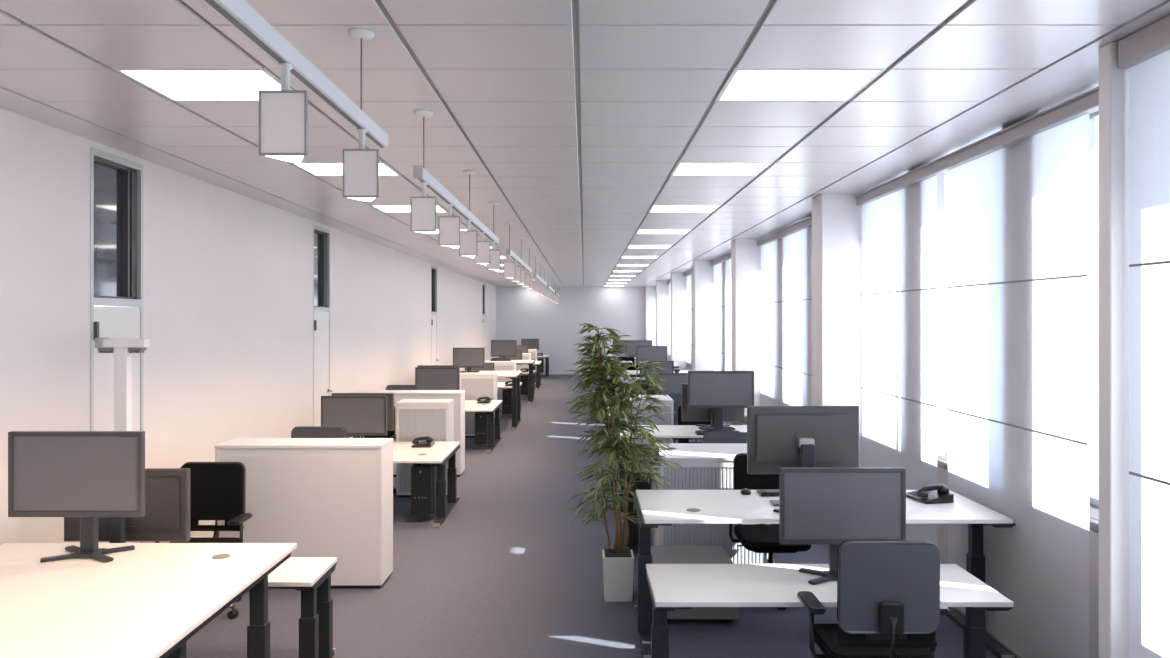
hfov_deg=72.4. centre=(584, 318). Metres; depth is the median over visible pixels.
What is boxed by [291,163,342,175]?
recessed light
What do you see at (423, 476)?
computer tower
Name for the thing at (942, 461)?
trim
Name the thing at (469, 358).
monitor
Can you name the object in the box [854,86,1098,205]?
rail
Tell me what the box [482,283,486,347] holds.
door
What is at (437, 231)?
diffuser
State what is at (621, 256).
recessed light
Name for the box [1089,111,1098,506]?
window
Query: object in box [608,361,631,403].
base cabinet
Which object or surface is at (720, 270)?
blind
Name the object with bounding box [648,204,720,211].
recessed light
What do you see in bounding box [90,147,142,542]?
door
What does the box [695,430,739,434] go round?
keyboard
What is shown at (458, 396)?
base cabinet
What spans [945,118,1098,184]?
trim
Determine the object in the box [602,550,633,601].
planter
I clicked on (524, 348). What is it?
monitor
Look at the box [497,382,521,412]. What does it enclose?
desk
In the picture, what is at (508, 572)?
floor
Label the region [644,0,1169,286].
trim
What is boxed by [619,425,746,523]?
desk
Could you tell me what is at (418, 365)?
monitor
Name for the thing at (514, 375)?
desk
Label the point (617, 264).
recessed light
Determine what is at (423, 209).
lamp
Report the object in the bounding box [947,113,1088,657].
blind
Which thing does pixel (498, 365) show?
base cabinet
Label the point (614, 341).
monitor
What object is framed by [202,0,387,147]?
track
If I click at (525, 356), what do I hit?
base cabinet
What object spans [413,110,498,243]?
track
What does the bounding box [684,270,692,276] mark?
rail
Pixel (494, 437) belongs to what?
desk
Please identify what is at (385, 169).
recessed light
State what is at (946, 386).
ground
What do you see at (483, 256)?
lamp
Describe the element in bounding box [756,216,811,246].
rail
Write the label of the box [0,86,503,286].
trim
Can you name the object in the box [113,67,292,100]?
recessed light
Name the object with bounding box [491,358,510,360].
office chair
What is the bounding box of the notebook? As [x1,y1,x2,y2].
[769,500,778,505]
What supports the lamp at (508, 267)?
attached to the track at (509, 251)
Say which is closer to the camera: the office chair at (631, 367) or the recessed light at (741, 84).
the recessed light at (741, 84)
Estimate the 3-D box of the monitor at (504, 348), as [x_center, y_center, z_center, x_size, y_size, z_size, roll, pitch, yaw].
[-1.980,0.779,19.700,0.620,0.500,0.253,0,0,0]
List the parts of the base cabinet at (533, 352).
tambour door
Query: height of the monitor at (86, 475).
0.640 m
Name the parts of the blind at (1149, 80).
hem rod, hem rod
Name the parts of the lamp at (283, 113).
plate, lamp stem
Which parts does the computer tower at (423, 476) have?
panel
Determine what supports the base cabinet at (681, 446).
on the floor
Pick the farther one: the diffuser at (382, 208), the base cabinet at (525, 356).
the base cabinet at (525, 356)
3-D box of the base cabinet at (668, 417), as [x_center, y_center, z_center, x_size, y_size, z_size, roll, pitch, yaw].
[0.815,1.500,9.962,0.554,1.000,0.336,0,0,0]
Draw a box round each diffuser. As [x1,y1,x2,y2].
[267,156,302,161]
[351,198,374,200]
[375,206,444,211]
[426,230,466,233]
[651,206,717,211]
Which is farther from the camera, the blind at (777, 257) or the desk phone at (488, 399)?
the desk phone at (488, 399)
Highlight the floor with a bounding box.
[186,374,1016,657]
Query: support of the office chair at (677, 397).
on the floor
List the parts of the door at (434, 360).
transom pane, transom frame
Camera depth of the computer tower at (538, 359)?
26.78 m
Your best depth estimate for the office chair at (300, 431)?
6.61 m
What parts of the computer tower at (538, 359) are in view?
panel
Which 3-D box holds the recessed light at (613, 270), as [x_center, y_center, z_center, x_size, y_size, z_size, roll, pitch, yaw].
[1.035,-1.148,19.339,0.695,0.012,0.540,0,0,0]
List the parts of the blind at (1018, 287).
hem rod, hem rod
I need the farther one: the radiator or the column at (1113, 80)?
the radiator
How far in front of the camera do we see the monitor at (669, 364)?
15.70 m
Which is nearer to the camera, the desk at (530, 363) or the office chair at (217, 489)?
the office chair at (217, 489)
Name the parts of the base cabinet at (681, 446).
panel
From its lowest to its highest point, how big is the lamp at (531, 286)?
0.275 m
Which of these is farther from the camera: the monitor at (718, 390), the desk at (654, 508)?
the monitor at (718, 390)
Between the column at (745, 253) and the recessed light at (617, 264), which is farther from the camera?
the recessed light at (617, 264)
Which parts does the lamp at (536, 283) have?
plate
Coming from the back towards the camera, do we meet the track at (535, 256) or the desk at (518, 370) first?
the desk at (518, 370)
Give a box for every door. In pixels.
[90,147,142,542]
[313,224,332,425]
[431,265,438,364]
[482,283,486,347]
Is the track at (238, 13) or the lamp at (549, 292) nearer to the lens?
the track at (238, 13)
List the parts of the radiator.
panel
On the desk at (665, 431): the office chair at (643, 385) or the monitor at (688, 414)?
the monitor at (688, 414)
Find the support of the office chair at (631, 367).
on the floor
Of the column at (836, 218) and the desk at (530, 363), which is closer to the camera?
the column at (836, 218)
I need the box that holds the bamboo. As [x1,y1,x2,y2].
[563,323,682,601]
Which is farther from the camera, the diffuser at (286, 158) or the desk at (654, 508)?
the desk at (654, 508)
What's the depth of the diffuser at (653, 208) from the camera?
8.33 m
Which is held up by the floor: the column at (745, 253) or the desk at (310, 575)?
the desk at (310, 575)
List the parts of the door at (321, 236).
transom pane, transom frame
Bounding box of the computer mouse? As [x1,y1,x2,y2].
[741,488,750,494]
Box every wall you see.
[0,108,495,544]
[496,286,644,373]
[727,173,1098,657]
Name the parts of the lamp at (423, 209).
plate, lamp stem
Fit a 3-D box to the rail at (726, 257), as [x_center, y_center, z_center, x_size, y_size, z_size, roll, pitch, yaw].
[2.505,-1.086,13.754,0.090,0.112,3.846,0,0,0]
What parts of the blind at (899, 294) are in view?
hem rod, hem rod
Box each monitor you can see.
[8,431,144,562]
[64,468,189,542]
[321,396,386,437]
[331,393,393,437]
[415,367,458,389]
[418,365,459,389]
[453,348,484,371]
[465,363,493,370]
[491,340,515,359]
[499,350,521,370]
[516,345,527,352]
[521,339,538,349]
[613,340,624,351]
[625,340,651,356]
[636,346,666,364]
[640,361,673,377]
[655,373,687,394]
[682,383,743,428]
[688,371,753,430]
[747,406,858,512]
[779,467,905,584]
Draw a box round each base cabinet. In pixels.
[214,438,392,587]
[351,390,464,476]
[396,399,453,496]
[460,373,496,436]
[486,361,515,410]
[516,353,530,374]
[528,349,536,384]
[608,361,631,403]
[619,377,644,420]
[625,465,650,549]
[626,395,670,410]
[627,398,673,480]
[651,546,738,622]
[652,443,746,545]
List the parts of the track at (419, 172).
suspension cord, suspension cord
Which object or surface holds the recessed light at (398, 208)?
in the ceiling
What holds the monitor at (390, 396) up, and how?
on the desk at (439, 453)
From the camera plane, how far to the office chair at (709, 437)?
7.12 m
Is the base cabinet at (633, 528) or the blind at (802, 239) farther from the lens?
the blind at (802, 239)
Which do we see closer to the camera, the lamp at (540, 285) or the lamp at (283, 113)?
the lamp at (283, 113)
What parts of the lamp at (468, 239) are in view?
lamp stem, plate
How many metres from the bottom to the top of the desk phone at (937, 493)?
0.108 m
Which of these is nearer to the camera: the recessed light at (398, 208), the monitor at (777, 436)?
the monitor at (777, 436)
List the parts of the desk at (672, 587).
support arm, support arm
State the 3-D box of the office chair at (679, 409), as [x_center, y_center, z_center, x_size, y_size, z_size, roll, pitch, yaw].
[1.320,1.506,9.191,0.650,0.986,0.606,0,0,0]
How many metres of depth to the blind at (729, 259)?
13.90 m
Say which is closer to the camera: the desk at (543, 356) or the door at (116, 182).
the door at (116, 182)
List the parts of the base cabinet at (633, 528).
panel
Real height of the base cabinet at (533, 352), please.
1.066 m
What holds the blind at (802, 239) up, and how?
attached to the wall at (942, 474)
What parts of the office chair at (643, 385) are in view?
backrest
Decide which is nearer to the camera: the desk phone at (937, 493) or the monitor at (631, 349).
the desk phone at (937, 493)
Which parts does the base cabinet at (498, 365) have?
panel, tambour door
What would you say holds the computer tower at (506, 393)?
attached to the desk at (499, 384)
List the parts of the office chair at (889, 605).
armrest, seat, backrest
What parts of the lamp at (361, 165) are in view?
plate, lamp stem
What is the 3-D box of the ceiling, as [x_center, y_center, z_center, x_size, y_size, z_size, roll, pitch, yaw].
[-0.390,-1.149,12.557,4.962,0.013,32.075,0,0,0]
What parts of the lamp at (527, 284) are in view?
plate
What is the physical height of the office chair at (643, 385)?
0.986 m
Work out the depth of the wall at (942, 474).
6.00 m
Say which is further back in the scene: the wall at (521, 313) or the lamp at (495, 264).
the wall at (521, 313)
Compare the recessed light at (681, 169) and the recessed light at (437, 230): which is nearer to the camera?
the recessed light at (681, 169)
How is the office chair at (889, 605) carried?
on the floor
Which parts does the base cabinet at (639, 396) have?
panel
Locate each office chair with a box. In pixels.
[155,462,251,618]
[291,426,346,437]
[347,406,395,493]
[386,385,418,389]
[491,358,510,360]
[617,357,633,362]
[621,363,639,376]
[641,380,675,441]
[667,393,693,439]
[672,404,710,442]
[703,432,746,442]
[729,453,810,609]
[797,541,948,657]
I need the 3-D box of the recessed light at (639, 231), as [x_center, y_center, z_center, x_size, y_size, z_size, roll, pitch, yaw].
[1.035,-1.148,10.539,0.695,0.012,0.540,0,0,0]
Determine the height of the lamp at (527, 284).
0.275 m
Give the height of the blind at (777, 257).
3.010 m
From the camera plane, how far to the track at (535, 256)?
15.10 m
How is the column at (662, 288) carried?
attached to the wall at (942, 474)
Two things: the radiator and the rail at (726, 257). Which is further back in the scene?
the rail at (726, 257)
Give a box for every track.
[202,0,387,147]
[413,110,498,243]
[505,222,532,272]
[533,255,546,284]
[546,272,554,292]
[554,281,559,296]
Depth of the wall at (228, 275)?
6.59 m
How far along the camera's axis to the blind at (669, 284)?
23.81 m
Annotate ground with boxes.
[945,385,1098,496]
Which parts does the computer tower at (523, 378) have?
panel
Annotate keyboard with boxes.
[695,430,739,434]
[757,489,778,495]
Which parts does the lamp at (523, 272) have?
plate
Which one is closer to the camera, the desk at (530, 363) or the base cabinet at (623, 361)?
the base cabinet at (623, 361)
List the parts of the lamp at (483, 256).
plate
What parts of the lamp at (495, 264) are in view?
plate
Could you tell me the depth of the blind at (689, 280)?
19.28 m
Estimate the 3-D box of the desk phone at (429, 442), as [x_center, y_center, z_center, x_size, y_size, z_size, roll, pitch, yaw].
[-1.718,1.305,8.540,0.219,0.108,0.240,0,0,0]
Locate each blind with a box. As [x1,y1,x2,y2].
[668,284,669,360]
[686,275,692,369]
[713,261,726,424]
[729,259,730,424]
[760,233,793,405]
[794,226,811,405]
[861,175,936,544]
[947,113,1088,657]
[1129,50,1169,657]
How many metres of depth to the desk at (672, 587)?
4.21 m
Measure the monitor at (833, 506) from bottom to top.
0.610 m
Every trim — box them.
[0,0,1166,285]
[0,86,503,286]
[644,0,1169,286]
[645,286,655,345]
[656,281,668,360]
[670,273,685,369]
[693,260,713,370]
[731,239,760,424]
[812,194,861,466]
[937,449,1098,533]
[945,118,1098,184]
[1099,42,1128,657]
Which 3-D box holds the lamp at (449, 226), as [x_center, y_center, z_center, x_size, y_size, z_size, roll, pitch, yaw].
[-0.890,-0.618,5.328,0.140,0.275,0.124,0,0,0]
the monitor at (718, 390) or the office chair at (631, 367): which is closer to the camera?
the monitor at (718, 390)
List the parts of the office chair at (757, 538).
armrest, backrest, seat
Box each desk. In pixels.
[0,543,296,657]
[268,557,336,657]
[393,442,459,526]
[460,371,521,429]
[465,400,501,452]
[485,360,534,403]
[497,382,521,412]
[518,370,534,393]
[534,361,540,389]
[537,355,549,378]
[601,370,692,404]
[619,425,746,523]
[633,490,1015,657]
[646,564,1013,657]
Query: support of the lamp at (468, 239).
attached to the track at (419, 172)
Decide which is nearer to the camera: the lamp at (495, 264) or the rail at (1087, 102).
the rail at (1087, 102)
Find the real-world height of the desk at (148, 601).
0.804 m
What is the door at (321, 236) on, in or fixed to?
in the wall at (228, 275)
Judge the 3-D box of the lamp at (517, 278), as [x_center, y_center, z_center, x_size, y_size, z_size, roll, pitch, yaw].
[-0.890,-0.618,10.388,0.140,0.275,0.124,0,0,0]
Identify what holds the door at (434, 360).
in the wall at (228, 275)
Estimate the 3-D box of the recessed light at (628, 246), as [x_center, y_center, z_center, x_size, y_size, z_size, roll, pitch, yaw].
[1.035,-1.148,12.739,0.695,0.012,0.540,0,0,0]
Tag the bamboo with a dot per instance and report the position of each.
(618, 564)
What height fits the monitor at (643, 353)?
0.555 m
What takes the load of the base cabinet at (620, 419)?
on the floor
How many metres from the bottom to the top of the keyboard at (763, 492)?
0.026 m
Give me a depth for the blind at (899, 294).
6.34 m
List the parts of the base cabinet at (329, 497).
panel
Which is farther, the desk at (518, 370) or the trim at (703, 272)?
the desk at (518, 370)
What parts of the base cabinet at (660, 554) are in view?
drawer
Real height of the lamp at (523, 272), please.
0.275 m
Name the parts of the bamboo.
stem, stem, stem, stem, stem, stem, stem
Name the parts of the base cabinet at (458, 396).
panel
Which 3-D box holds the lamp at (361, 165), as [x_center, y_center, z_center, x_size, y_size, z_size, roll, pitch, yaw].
[-0.890,-0.618,3.238,0.140,0.275,0.124,0,0,0]
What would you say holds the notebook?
on the desk at (654, 508)
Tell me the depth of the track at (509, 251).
10.52 m
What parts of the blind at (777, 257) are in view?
hem rod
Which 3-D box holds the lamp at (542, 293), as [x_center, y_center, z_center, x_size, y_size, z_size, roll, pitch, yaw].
[-0.890,-0.618,16.288,0.140,0.275,0.124,0,0,0]
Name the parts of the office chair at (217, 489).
seat, backrest, armrest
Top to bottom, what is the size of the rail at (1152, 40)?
0.110 m
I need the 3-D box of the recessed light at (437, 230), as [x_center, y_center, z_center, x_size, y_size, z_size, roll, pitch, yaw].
[-1.815,-1.148,10.539,0.695,0.012,0.540,0,0,0]
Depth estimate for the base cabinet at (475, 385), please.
13.43 m
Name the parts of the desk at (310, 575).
support arm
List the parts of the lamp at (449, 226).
plate, lamp stem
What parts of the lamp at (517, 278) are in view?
plate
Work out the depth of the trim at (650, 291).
28.24 m
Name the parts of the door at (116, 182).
transom pane, transom frame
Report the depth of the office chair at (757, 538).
5.81 m
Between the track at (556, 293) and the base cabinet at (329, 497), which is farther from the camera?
the track at (556, 293)
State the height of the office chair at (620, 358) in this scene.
0.986 m
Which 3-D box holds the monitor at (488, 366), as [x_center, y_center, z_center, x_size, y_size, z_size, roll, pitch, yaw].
[-2.150,1.134,16.500,0.600,0.450,0.253,0,0,0]
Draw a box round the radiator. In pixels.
[656,450,767,563]
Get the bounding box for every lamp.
[95,338,149,542]
[259,63,307,161]
[343,129,378,200]
[411,182,435,232]
[439,204,459,246]
[459,220,476,256]
[474,232,490,263]
[486,241,500,269]
[503,255,514,277]
[510,260,520,281]
[516,265,525,283]
[521,268,529,286]
[525,272,533,288]
[532,277,538,291]
[535,279,541,293]
[537,281,543,294]
[545,288,550,298]
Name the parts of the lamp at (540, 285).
plate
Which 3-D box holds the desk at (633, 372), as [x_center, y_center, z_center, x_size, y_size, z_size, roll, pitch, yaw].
[1.375,1.568,17.100,2.050,0.864,1.024,0,0,0]
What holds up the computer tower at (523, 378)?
attached to the desk at (518, 370)
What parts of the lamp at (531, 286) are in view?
plate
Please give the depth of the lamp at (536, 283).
14.53 m
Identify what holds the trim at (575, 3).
attached to the ceiling
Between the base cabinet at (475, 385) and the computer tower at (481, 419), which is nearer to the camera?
the computer tower at (481, 419)
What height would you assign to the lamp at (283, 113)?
0.275 m
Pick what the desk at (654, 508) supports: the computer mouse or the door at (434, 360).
the computer mouse
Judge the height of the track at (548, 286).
0.390 m
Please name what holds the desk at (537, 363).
on the floor
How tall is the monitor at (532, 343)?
0.570 m
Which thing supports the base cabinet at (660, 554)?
on the floor
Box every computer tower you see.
[411,463,436,514]
[475,412,488,443]
[502,388,511,413]
[520,374,528,394]
[537,357,543,372]
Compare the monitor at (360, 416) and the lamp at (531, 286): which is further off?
the lamp at (531, 286)
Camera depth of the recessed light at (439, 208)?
8.39 m
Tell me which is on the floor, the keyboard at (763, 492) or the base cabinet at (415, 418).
the base cabinet at (415, 418)
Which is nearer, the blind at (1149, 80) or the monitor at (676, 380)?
the blind at (1149, 80)
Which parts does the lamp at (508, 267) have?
plate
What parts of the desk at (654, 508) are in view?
support arm, support arm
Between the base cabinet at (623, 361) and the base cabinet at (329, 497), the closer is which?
the base cabinet at (329, 497)
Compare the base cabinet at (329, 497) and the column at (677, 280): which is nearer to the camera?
the base cabinet at (329, 497)
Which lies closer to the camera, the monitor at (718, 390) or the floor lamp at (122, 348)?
the floor lamp at (122, 348)
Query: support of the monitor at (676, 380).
on the desk
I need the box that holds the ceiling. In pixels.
[0,0,1165,286]
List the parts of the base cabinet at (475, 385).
panel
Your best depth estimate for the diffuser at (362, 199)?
3.23 m
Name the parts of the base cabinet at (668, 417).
tambour door, panel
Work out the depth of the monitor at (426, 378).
12.10 m
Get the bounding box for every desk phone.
[412,436,434,447]
[477,396,490,403]
[906,484,953,503]
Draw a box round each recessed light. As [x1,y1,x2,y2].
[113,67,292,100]
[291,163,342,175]
[371,205,410,211]
[379,161,400,175]
[424,229,472,233]
[436,204,447,211]
[613,270,642,271]
[616,264,649,265]
[621,256,659,257]
[627,245,672,247]
[635,229,691,233]
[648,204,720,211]
[670,161,772,175]
[715,67,885,100]
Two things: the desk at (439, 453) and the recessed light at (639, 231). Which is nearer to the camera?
the desk at (439, 453)
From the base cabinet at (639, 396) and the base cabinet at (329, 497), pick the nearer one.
the base cabinet at (329, 497)
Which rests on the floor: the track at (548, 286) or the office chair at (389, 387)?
the office chair at (389, 387)
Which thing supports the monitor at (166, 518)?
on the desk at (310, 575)
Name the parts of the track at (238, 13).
suspension cord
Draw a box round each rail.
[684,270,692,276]
[711,253,730,265]
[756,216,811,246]
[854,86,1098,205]
[1118,15,1169,67]
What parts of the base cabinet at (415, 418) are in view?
tambour door, panel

